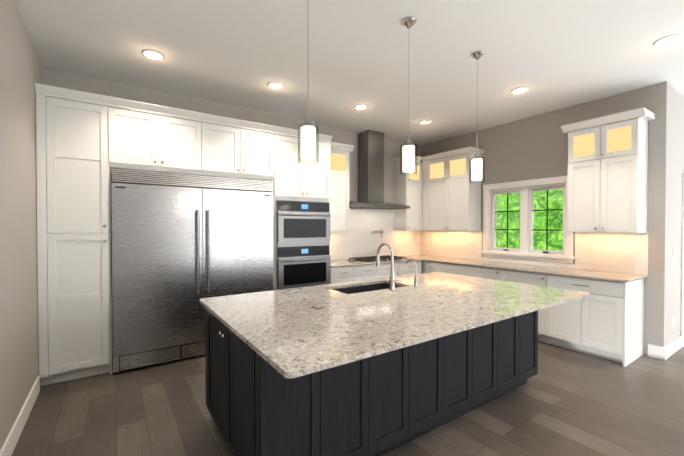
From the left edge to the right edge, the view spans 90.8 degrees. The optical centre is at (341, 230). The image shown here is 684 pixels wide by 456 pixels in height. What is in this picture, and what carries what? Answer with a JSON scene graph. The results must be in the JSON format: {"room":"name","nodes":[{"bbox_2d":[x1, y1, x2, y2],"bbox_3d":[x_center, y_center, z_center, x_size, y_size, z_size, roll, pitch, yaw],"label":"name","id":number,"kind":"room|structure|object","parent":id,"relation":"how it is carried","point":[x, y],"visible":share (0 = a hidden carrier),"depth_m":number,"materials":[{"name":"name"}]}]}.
{"room":"kitchen","nodes":[
{"label":"kitchen","id":0,"kind":"room"},
{"bbox_2d":[0,0,43,449],"bbox_3d":[-0.473,-0.054,-0.434,0.150,3.050,9.700,0,1,-34],"label":"wall","id":1,"kind":"structure","parent":0,"point":[21,67],"depth_m":2.40,"materials":[{"name":"grey paint"}]},
{"bbox_2d":[0,376,39,455],"bbox_3d":[-0.238,1.403,-0.614,0.016,0.140,8.750,0,1,-34],"label":"baseboard","id":2,"kind":"structure","parent":1,"relation":"attached to","point":[8,447],"depth_m":2.37,"materials":[{"name":"white"}]},
{"bbox_2d":[44,67,427,355],"bbox_3d":[-0.689,-0.121,5.102,5.720,3.050,0.300,0,1,-34],"label":"wall","id":3,"kind":"structure","parent":0,"point":[52,77],"depth_m":4.35,"materials":[{"name":"grey paint"}]},
{"bbox_2d":[110,96,209,174],"bbox_3d":[-2.065,-0.965,3.791,0.922,0.670,0.598,0,1,-34],"label":"upper cabinet","id":4,"kind":"object","parent":3,"relation":"attached to","point":[147,136],"depth_m":3.53,"materials":[{"name":"white wood"}]},
{"bbox_2d":[206,115,273,182],"bbox_3d":[-1.404,-0.971,4.240,0.921,0.670,0.598,0,1,-34],"label":"upper cabinet","id":5,"kind":"object","parent":3,"relation":"attached to","point":[244,149],"depth_m":4.01,"materials":[{"name":"white wood"}]},
{"bbox_2d":[330,142,354,230],"bbox_3d":[-0.148,-0.658,5.227,0.574,1.320,0.386,0,1,-34],"label":"upper cabinet","id":6,"kind":"object","parent":3,"relation":"attached to","point":[339,186],"visible":0.48,"depth_m":5.14,"materials":[{"name":"white wood"}]},
{"bbox_2d":[330,208,421,260],"bbox_3d":[0.526,0.049,5.924,2.460,0.860,0.009,0,1,-34],"label":"tile backsplash","id":7,"kind":"structure","parent":3,"relation":"attached to","point":[359,241],"depth_m":5.91,"materials":[{"name":"white tile"}]},
{"bbox_2d":[371,229,383,237],"bbox_3d":[0.619,0.042,5.928,0.316,0.165,0.088,0,1,-34],"label":"pot filler","id":8,"kind":"object","parent":7,"relation":"attached to","point":[381,232],"visible":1,"depth_m":5.92,"materials":[{"name":"silver metal"}]},
{"bbox_2d":[349,130,409,209],"bbox_3d":[0.552,-1.011,5.631,1.140,1.275,0.497,0,1,-34],"label":"range hood","id":9,"kind":"object","parent":3,"relation":"attached to","point":[370,169],"visible":0.9,"depth_m":5.60,"materials":[{"name":"silver metal"}]},
{"bbox_2d":[391,155,421,229],"bbox_3d":[1.198,-0.669,6.141,0.452,1.320,0.386,0,1,-34],"label":"upper cabinet","id":10,"kind":"object","parent":3,"relation":"attached to","point":[407,188],"visible":0.88,"depth_m":6.06,"materials":[{"name":"white wood"}]},
{"bbox_2d":[11,341,683,455],"bbox_3d":[3.381,1.489,2.205,9.470,0.100,9.700,0,1,-34],"label":"floor","id":11,"kind":"structure","parent":0,"point":[566,402],"depth_m":2.60,"materials":[{"name":"brown wood"}]},
{"bbox_2d":[34,83,113,385],"bbox_3d":[-2.656,0.065,3.402,0.543,2.720,0.598,0,1,-34],"label":"tall cabinet","id":12,"kind":"object","parent":11,"relation":"on","point":[86,142],"depth_m":3.15,"materials":[{"name":"white wood"}]},
{"bbox_2d":[111,168,272,372],"bbox_3d":[-1.708,0.393,3.994,1.676,2.040,0.684,0,1,-34],"label":"refrigerator","id":13,"kind":"object","parent":11,"relation":"on","point":[182,244],"visible":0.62,"depth_m":3.62,"materials":[{"name":"silver metal"}]},
{"bbox_2d":[272,127,329,289],"bbox_3d":[-0.684,0.048,4.742,0.858,2.720,0.598,0,1,-34],"label":"tall cabinet","id":14,"kind":"object","parent":11,"relation":"on","point":[305,180],"depth_m":4.43,"materials":[{"name":"white wood"}]},
{"bbox_2d":[276,200,330,289],"bbox_3d":[-0.477,0.182,4.456,0.784,1.150,0.106,0,1,-34],"label":"wall oven","id":15,"kind":"object","parent":14,"relation":"in","point":[303,241],"visible":0.96,"depth_m":4.44,"materials":[{"name":"silver metal"}]},
{"bbox_2d":[330,266,353,283],"bbox_3d":[-0.158,0.960,5.111,0.400,0.888,0.598,0,1,-34],"label":"base cabinet","id":16,"kind":"object","parent":11,"relation":"on","point":[351,273],"depth_m":4.86,"materials":[{"name":"white wood"}]},
{"bbox_2d":[354,264,377,280],"bbox_3d":[0.172,0.957,5.336,0.520,0.888,0.598,0,1,-34],"label":"base cabinet","id":17,"kind":"object","parent":11,"relation":"on","point":[362,272],"depth_m":5.10,"materials":[{"name":"white wood"}]},
{"bbox_2d":[205,308,537,455],"bbox_3d":[0.367,0.987,2.837,2.696,0.888,1.165,0,1,-34],"label":"kitchen island","id":18,"kind":"object","parent":11,"relation":"on","point":[375,405],"visible":0.6,"depth_m":2.08,"materials":[{"name":"black wood"}]},
{"bbox_2d":[199,272,588,377],"bbox_3d":[0.486,0.531,2.698,2.750,0.024,1.590,0,1,-34],"label":"island countertop","id":19,"kind":"structure","parent":18,"relation":"on","point":[293,332],"depth_m":2.14,"materials":[{"name":"stone"}]},
{"bbox_2d":[332,283,402,293],"bbox_3d":[0.245,0.646,3.116,0.748,0.214,0.398,0,1,-34],"label":"undermount sink","id":20,"kind":"object","parent":19,"relation":"in","point":[362,288],"visible":0.02,"depth_m":3.32,"materials":[{"name":"black metal"}]},
{"bbox_2d":[376,243,398,290],"bbox_3d":[0.401,0.311,3.018,0.095,0.406,0.242,0,1,-34],"label":"faucet","id":21,"kind":"object","parent":19,"relation":"on","point":[392,281],"visible":1,"depth_m":2.93,"materials":[{"name":"silver metal"}]},
{"bbox_2d":[407,259,419,286],"bbox_3d":[0.667,0.387,3.160,0.075,0.251,0.137,0,1,-34],"label":"filter faucet","id":22,"kind":"object","parent":19,"relation":"on","point":[415,281],"visible":1,"depth_m":3.11,"materials":[{"name":"silver metal"}]},
{"bbox_2d":[378,262,401,277],"bbox_3d":[0.602,0.954,5.628,0.520,0.888,0.598,0,1,-34],"label":"base cabinet","id":23,"kind":"object","parent":11,"relation":"on","point":[384,271],"depth_m":5.36,"materials":[{"name":"white wood"}]},
{"bbox_2d":[402,261,421,275],"bbox_3d":[0.980,0.951,5.885,0.514,0.888,0.598,0,1,-34],"label":"base cabinet","id":24,"kind":"object","parent":11,"relation":"on","point":[407,269],"depth_m":5.64,"materials":[{"name":"white wood"}]},
{"bbox_2d":[330,256,422,267],"bbox_3d":[0.443,0.497,5.491,1.830,0.024,0.636,0,1,-34],"label":"countertop","id":25,"kind":"structure","parent":24,"relation":"on","point":[338,263],"depth_m":5.19,"materials":[{"name":"stone"}]},
{"bbox_2d":[346,255,408,262],"bbox_3d":[0.594,0.462,5.588,0.910,0.042,0.520,0,1,-34],"label":"cooktop","id":26,"kind":"object","parent":25,"relation":"in","point":[371,259],"visible":0.92,"depth_m":5.49,"materials":[{"name":"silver metal"}]},
{"bbox_2d":[421,260,424,273],"bbox_3d":[1.500,0.947,6.179,0.598,0.888,0.697,0,1,-34],"label":"base cabinet","id":27,"kind":"object","parent":11,"relation":"on","point":[422,262],"depth_m":5.84,"materials":[{"name":"white wood"}]},
{"bbox_2d":[404,255,647,282],"bbox_3d":[2.245,0.503,5.047,0.632,0.024,3.397,0,1,-34],"label":"countertop","id":28,"kind":"structure","parent":27,"relation":"on","point":[608,276],"depth_m":4.35,"materials":[{"name":"stone"}]},
{"bbox_2d":[425,261,432,272],"bbox_3d":[1.747,0.951,5.816,0.598,0.888,0.298,0,1,-34],"label":"base cabinet","id":29,"kind":"object","parent":11,"relation":"on","point":[428,264],"depth_m":5.70,"materials":[{"name":"white wood"}]},
{"bbox_2d":[433,262,460,274],"bbox_3d":[1.960,0.955,5.502,0.598,0.888,0.580,0,1,-34],"label":"base cabinet","id":30,"kind":"object","parent":11,"relation":"on","point":[451,268],"depth_m":5.38,"materials":[{"name":"white wood"}]},
{"bbox_2d":[461,265,492,278],"bbox_3d":[2.275,0.961,5.039,0.598,0.888,0.660,0,1,-34],"label":"base cabinet","id":31,"kind":"object","parent":11,"relation":"on","point":[467,270],"depth_m":4.94,"materials":[{"name":"white wood"}]},
{"bbox_2d":[493,268,540,284],"bbox_3d":[2.593,0.966,4.572,0.598,0.888,0.710,0,1,-34],"label":"base cabinet","id":32,"kind":"object","parent":11,"relation":"on","point":[523,277],"depth_m":4.47,"materials":[{"name":"white wood"}]},
{"bbox_2d":[537,273,643,366],"bbox_3d":[2.962,0.973,4.030,0.598,0.888,0.841,0,1,-34],"label":"base cabinet","id":33,"kind":"object","parent":11,"relation":"on","point":[604,319],"depth_m":3.76,"materials":[{"name":"white wood"}]},
{"bbox_2d":[14,0,683,145],"bbox_3d":[3.381,-1.661,2.167,9.470,0.100,9.700,0,1,-34],"label":"ceiling","id":34,"kind":"structure","parent":0,"point":[553,55],"depth_m":3.09,"materials":[{"name":"white paint"}]},
{"bbox_2d":[142,49,163,59],"bbox_3d":[-1.736,-1.616,3.102,0.184,0.012,0.184,0,1,-34],"label":"recessed light","id":35,"kind":"object","parent":34,"relation":"in","point":[152,54],"visible":0.98,"depth_m":3.10,"materials":[{"name":"white"}]},
{"bbox_2d":[267,82,283,88],"bbox_3d":[-0.743,-1.624,3.777,0.184,0.012,0.184,0,1,-34],"label":"recessed light","id":36,"kind":"object","parent":34,"relation":"in","point":[275,85],"visible":1,"depth_m":3.78,"materials":[{"name":"white"}]},
{"bbox_2d":[298,37,318,163],"bbox_3d":[-0.212,-1.020,2.114,0.130,1.180,0.130,0,1,-34],"label":"pendant light","id":37,"kind":"object","parent":34,"relation":"hanging from","point":[308,140],"visible":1,"depth_m":2.09,"materials":[{"name":"white glass"}]},
{"bbox_2d":[354,104,367,109],"bbox_3d":[0.249,-1.632,4.452,0.184,0.012,0.184,0,1,-34],"label":"recessed light","id":38,"kind":"object","parent":34,"relation":"in","point":[360,106],"visible":1,"depth_m":4.44,"materials":[{"name":"white plastic"}]},
{"bbox_2d":[400,16,416,174],"bbox_3d":[0.516,-1.026,2.609,0.130,1.180,0.130,0,1,-34],"label":"pendant light","id":39,"kind":"object","parent":34,"relation":"hanging from","point":[408,145],"visible":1,"depth_m":2.58,"materials":[{"name":"white glass"}]},
{"bbox_2d":[419,120,430,123],"bbox_3d":[1.250,-1.640,5.096,0.184,0.012,0.184,0,1,-34],"label":"recessed light","id":40,"kind":"object","parent":34,"relation":"in","point":[424,121],"visible":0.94,"depth_m":5.08,"materials":[{"name":"white"}]},
{"bbox_2d":[469,51,484,183],"bbox_3d":[1.243,-1.032,3.103,0.130,1.180,0.130,0,1,-34],"label":"pendant light","id":41,"kind":"object","parent":34,"relation":"hanging from","point":[476,162],"visible":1,"depth_m":3.08,"materials":[{"name":"white glass"}]},
{"bbox_2d":[511,87,528,93],"bbox_3d":[2.060,-1.625,3.905,0.184,0.012,0.184,0,1,-34],"label":"recessed light","id":42,"kind":"object","parent":34,"relation":"in","point":[517,90],"visible":1,"depth_m":3.90,"materials":[{"name":"white plastic"}]},
{"bbox_2d":[653,34,683,46],"bbox_3d":[2.768,-1.613,2.863,0.184,0.012,0.184,0,1,-34],"label":"recessed light","id":43,"kind":"object","parent":34,"relation":"in","point":[668,40],"visible":1,"depth_m":2.85,"materials":[{"name":"white plastic"}]},
{"bbox_2d":[428,86,647,354],"bbox_3d":[2.565,-0.123,5.271,0.150,3.050,3.360,0,1,-34],"label":"wall","id":44,"kind":"structure","parent":0,"point":[528,148],"depth_m":4.85,"materials":[{"name":"grey paint"}]},
{"bbox_2d":[421,158,424,229],"bbox_3d":[1.557,-0.671,6.316,0.328,1.320,0.501,0,1,-34],"label":"upper cabinet","id":45,"kind":"object","parent":44,"relation":"attached to","point":[423,159],"depth_m":6.14,"materials":[{"name":"white wood"}]},
{"bbox_2d":[425,146,480,229],"bbox_3d":[1.906,-0.664,5.802,0.328,1.320,0.857,0,1,-34],"label":"upper cabinet","id":46,"kind":"object","parent":44,"relation":"attached to","point":[451,197],"depth_m":5.62,"materials":[{"name":"white wood"}]},
{"bbox_2d":[481,175,574,263],"bbox_3d":[2.717,-0.156,4.999,0.198,1.166,1.340,0,1,-34],"label":"window unit","id":47,"kind":"structure","parent":44,"relation":"in","point":[525,251],"depth_m":4.97,"materials":[{"name":"white wood"}]},
{"bbox_2d":[422,230,647,274],"bbox_3d":[2.504,0.246,5.221,0.009,0.484,3.399,0,1,-34],"label":"tile backsplash","id":48,"kind":"structure","parent":44,"relation":"attached to","point":[618,252],"depth_m":4.31,"materials":[{"name":"white tile"}]},
{"bbox_2d":[561,107,654,232],"bbox_3d":[3.105,-0.643,3.988,0.386,1.320,0.798,0,1,-34],"label":"upper cabinet","id":49,"kind":"object","parent":44,"relation":"attached to","point":[607,172],"visible":1,"depth_m":3.85,"materials":[{"name":"white wood"}]},
{"bbox_2d":[644,81,683,355],"bbox_3d":[4.981,-0.117,4.767,3.580,3.050,0.150,0,1,-34],"label":"wall","id":50,"kind":"structure","parent":0,"point":[662,297],"depth_m":3.79,"materials":[{"name":"grey paint"}]},
{"bbox_2d":[661,336,681,359],"bbox_3d":[3.830,1.349,3.903,0.716,0.140,0.019,0,1,-34],"label":"baseboard","id":51,"kind":"structure","parent":50,"relation":"attached to","point":[675,345],"depth_m":3.83,"materials":[{"name":"white"}]},
{"bbox_2d":[672,316,674,327],"bbox_3d":[3.842,1.058,3.912,0.070,0.120,0.006,0,1,-34],"label":"switch plate","id":52,"kind":"object","parent":50,"relation":"attached to","point":[673,318],"depth_m":3.90,"materials":[{"name":"white plastic"}]},
{"bbox_2d":[673,245,675,255],"bbox_3d":[3.844,0.229,3.901,0.120,0.120,0.009,0,1,-34],"label":"switch plate","id":53,"kind":"object","parent":50,"relation":"attached to","point":[674,254],"depth_m":3.89,"materials":[{"name":"white plastic"}]},
{"bbox_2d":[681,172,683,346],"bbox_3d":[4.910,0.344,4.708,2.014,2.130,0.172,0,1,-34],"label":"door frame","id":54,"kind":"structure","parent":50,"relation":"attached to","point":[682,300],"depth_m":4.09,"materials":[{"name":"white wood"}]},
{"label":"outside","id":55,"kind":"structure","parent":0,"visible":0},
{"bbox_2d":[496,189,562,250],"bbox_3d":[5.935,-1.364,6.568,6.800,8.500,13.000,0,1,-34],"label":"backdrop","id":56,"kind":"structure","parent":55,"point":[555,202],"depth_m":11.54,"materials":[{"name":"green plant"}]}
]}

